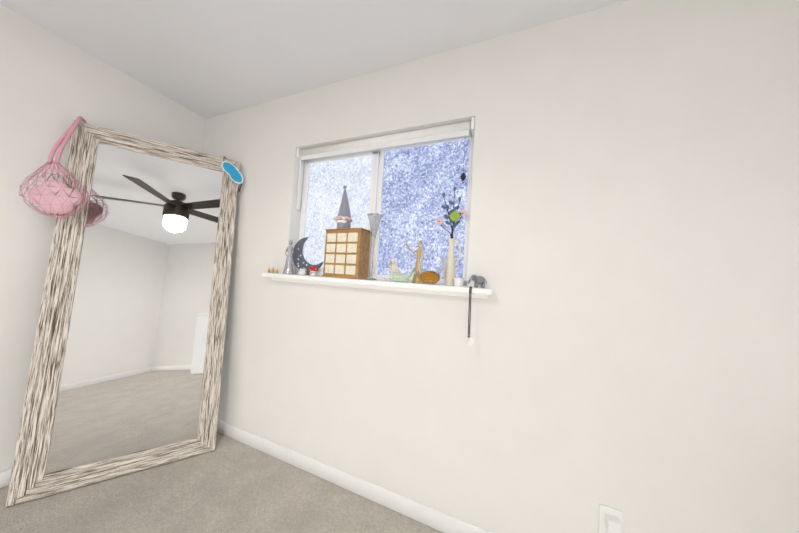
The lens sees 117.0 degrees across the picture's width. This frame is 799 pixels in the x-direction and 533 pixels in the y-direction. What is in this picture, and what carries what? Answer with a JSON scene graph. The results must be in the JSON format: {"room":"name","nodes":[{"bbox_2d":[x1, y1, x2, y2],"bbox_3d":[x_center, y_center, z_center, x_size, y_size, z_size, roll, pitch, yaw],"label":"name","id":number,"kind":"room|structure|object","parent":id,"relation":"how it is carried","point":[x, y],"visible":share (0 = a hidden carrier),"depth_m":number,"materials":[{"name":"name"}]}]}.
{"room":"bedroom","nodes":[
{"label":"bedroom","id":0,"kind":"room"},
{"bbox_2d":[0,4,205,471],"bbox_3d":[-2.433,-0.134,0.379,0.140,2.440,4.000,3,-2,22],"label":"wall","id":1,"kind":"structure","parent":0,"point":[53,86],"depth_m":1.32,"materials":[{"name":"paint"}]},
{"bbox_2d":[0,468,11,488],"bbox_3d":[-2.433,1.044,0.308,0.012,0.085,3.600,3,-2,22],"label":"baseboard","id":2,"kind":"structure","parent":1,"relation":"attached to","point":[5,476],"depth_m":1.27,"materials":[{"name":"paint"}]},
{"bbox_2d":[0,432,442,532],"bbox_3d":[-0.778,1.213,-0.355,3.990,0.100,4.000,3,-2,22],"label":"floor","id":3,"kind":"structure","parent":0,"point":[228,485],"depth_m":1.24,"materials":[{"name":"carpet"}]},
{"bbox_2d":[5,116,242,506],"bbox_3d":[-1.525,0.163,1.440,0.911,2.025,0.233,5,-8,-33],"label":"leaning mirror","id":4,"kind":"object","parent":3,"relation":"on","point":[125,373],"visible":1,"depth_m":1.45,"materials":[{"name":"white wood"}]},
{"bbox_2d":[44,142,223,475],"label":"mirror glass","id":5,"kind":"object","parent":4,"relation":"attached to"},
{"bbox_2d":[0,0,627,118],"bbox_3d":[-0.624,-1.320,-0.262,3.990,0.100,4.000,3,-2,22],"label":"ceiling","id":6,"kind":"structure","parent":0,"point":[206,59],"depth_m":1.29,"materials":[{"name":"paint"}]},
{"bbox_2d":[203,0,798,532],"bbox_3d":[-0.016,0.052,1.428,3.990,2.440,0.140,3,-2,22],"label":"wall","id":7,"kind":"structure","parent":0,"point":[631,352],"depth_m":1.05,"materials":[{"name":"paint"}]},
{"bbox_2d":[217,419,490,532],"bbox_3d":[-0.115,1.222,1.313,3.590,0.085,0.012,3,-2,22],"label":"baseboard","id":8,"kind":"structure","parent":7,"relation":"attached to","point":[438,520],"depth_m":1.36,"materials":[{"name":"paint"}]},
{"bbox_2d":[262,273,491,298],"bbox_3d":[-0.219,0.100,1.429,1.425,0.050,0.170,3,-2,22],"label":"window sill","id":9,"kind":"structure","parent":7,"relation":"attached to","point":[454,290],"depth_m":1.31,"materials":[{"name":"paint"}]},
{"bbox_2d":[267,267,277,272],"bbox_3d":[-0.843,0.023,1.632,0.089,0.040,0.019,3,-2,22],"label":"dolls","id":10,"kind":"object","parent":9,"relation":"on","point":[272,271],"visible":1,"depth_m":1.63,"materials":[{"name":"wood"}]},
{"bbox_2d":[282,239,293,273],"bbox_3d":[-0.712,-0.064,1.586,0.074,0.226,0.060,3,-2,7],"label":"figurine","id":11,"kind":"object","parent":9,"relation":"on","point":[288,268],"visible":1,"depth_m":1.57,"materials":[{"name":"metal"}]},
{"bbox_2d":[298,268,305,274],"bbox_3d":[-0.614,0.032,1.536,0.062,0.042,0.036,3,-2,22],"label":"white hedgehog","id":12,"kind":"object","parent":9,"relation":"on","point":[302,271],"visible":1,"depth_m":1.52,"materials":[{"name":"ceramic"}]},
{"bbox_2d":[292,237,322,274],"bbox_3d":[-0.612,-0.070,1.639,0.228,0.253,0.040,3,-2,14],"label":"crescent moon","id":13,"kind":"object","parent":9,"relation":"on","point":[299,261],"visible":0.75,"depth_m":1.64,"materials":[{"name":"grey ceramic"}]},
{"bbox_2d":[308,265,317,275],"bbox_3d":[-0.531,0.024,1.509,0.060,0.066,0.060,3,-2,22],"label":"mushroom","id":14,"kind":"object","parent":9,"relation":"on","point":[313,269],"visible":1,"depth_m":1.49,"materials":[{"name":"red ceramic"}]},
{"bbox_2d":[322,228,370,278],"bbox_3d":[-0.322,-0.077,1.482,0.277,0.291,0.118,2,-2,28],"label":"chest","id":15,"kind":"object","parent":9,"relation":"on","point":[347,250],"visible":1,"depth_m":1.43,"materials":[{"name":"brown wood"}]},
{"bbox_2d":[333,185,351,228],"bbox_3d":[-0.339,-0.364,1.502,0.126,0.279,0.115,2,-2,28],"label":"gnome","id":16,"kind":"object","parent":15,"relation":"on","point":[342,219],"visible":0.98,"depth_m":1.48,"materials":[{"name":"grey fabric"}]},
{"bbox_2d":[365,213,382,279],"bbox_3d":[-0.150,-0.109,1.383,0.096,0.369,0.096,3,-2,22],"label":"vase","id":17,"kind":"object","parent":9,"relation":"on","point":[374,220],"visible":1,"depth_m":1.37,"materials":[{"name":"glass"}]},
{"bbox_2d":[389,258,415,281],"bbox_3d":[0.016,0.019,1.297,0.148,0.128,0.060,3,-2,17],"label":"figurine","id":18,"kind":"object","parent":9,"relation":"on","point":[397,276],"visible":1,"depth_m":1.28,"materials":[{"name":"ceramic"}]},
{"bbox_2d":[405,241,423,282],"bbox_3d":[0.086,-0.028,1.363,0.128,0.236,0.062,2,-2,27],"label":"figurine","id":19,"kind":"object","parent":9,"relation":"on","point":[416,278],"visible":0.81,"depth_m":1.34,"materials":[{"name":"metal"}]},
{"bbox_2d":[416,244,444,283],"bbox_3d":[0.149,-0.013,1.259,0.157,0.204,0.071,3,-2,22],"label":"swan","id":20,"kind":"object","parent":9,"relation":"on","point":[429,277],"visible":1,"depth_m":1.23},
{"bbox_2d":[444,239,460,284],"bbox_3d":[0.277,-0.023,1.279,0.082,0.242,0.062,3,-2,22],"label":"vase","id":21,"kind":"object","parent":9,"relation":"on","point":[450,272],"visible":0.98,"depth_m":1.26,"materials":[{"name":"beige ceramic"}]},
{"bbox_2d":[436,186,466,238],"bbox_3d":[0.269,-0.229,1.287,0.158,0.402,0.033,3,-2,22],"label":"stems","id":22,"kind":"object","parent":21,"relation":"in","point":[454,217],"visible":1,"depth_m":1.29,"materials":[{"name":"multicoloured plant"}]},
{"bbox_2d":[454,278,463,285],"bbox_3d":[0.287,0.076,1.189,0.054,0.040,0.054,3,-2,22],"label":"pot","id":23,"kind":"object","parent":9,"relation":"on","point":[458,281],"visible":0.98,"depth_m":1.17,"materials":[{"name":"ceramic"}]},
{"bbox_2d":[467,286,473,345],"bbox_3d":[0.332,0.227,1.123,0.032,0.267,0.030,3,-2,22],"label":"lanyard","id":24,"kind":"object","parent":9,"relation":"hanging from","point":[470,341],"visible":1,"depth_m":1.11,"materials":[{"name":"black fabric"}]},
{"bbox_2d":[468,275,486,287],"bbox_3d":[0.366,0.069,1.152,0.089,0.060,0.046,3,-2,2],"label":"elephant figurine","id":25,"kind":"object","parent":9,"relation":"on","point":[479,280],"visible":1,"depth_m":1.14,"materials":[{"name":"grey metal"}]},
{"bbox_2d":[296,131,473,285],"bbox_3d":[-0.153,-0.354,1.536,1.178,0.868,0.056,3,-2,22],"label":"window","id":26,"kind":"structure","parent":7,"relation":"in","point":[401,189],"depth_m":1.49,"materials":[{"name":"glass"}]},
{"bbox_2d":[296,117,474,209],"bbox_3d":[-0.161,-0.580,1.489,1.176,0.418,0.065,3,-2,22],"label":"roller blind","id":27,"kind":"object","parent":26,"relation":"attached to","point":[461,129],"visible":0.94,"depth_m":1.45,"materials":[{"name":"white fabric"}]},
{"bbox_2d":[460,148,465,183],"bbox_3d":[0.348,-0.574,1.322,0.032,0.260,0.032,3,-2,22],"label":"charm","id":28,"kind":"object","parent":26,"relation":"hanging from","point":[463,176],"visible":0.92,"depth_m":1.31,"materials":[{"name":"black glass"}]},
{"bbox_2d":[599,504,621,532],"bbox_3d":[0.825,1.003,0.957,0.072,0.116,0.008,3,-2,22],"label":"electrical outlet","id":29,"kind":"object","parent":7,"relation":"attached to","point":[604,510],"visible":0.58,"depth_m":0.96,"materials":[{"name":"white plastic"}]},
{"bbox_2d":[606,514,621,532],"bbox_3d":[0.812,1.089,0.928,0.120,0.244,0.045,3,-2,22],"label":"puck","id":30,"kind":"object","parent":29,"relation":"attached to","point":[613,524],"visible":1,"depth_m":0.93,"materials":[{"name":"white plastic"}]}
]}

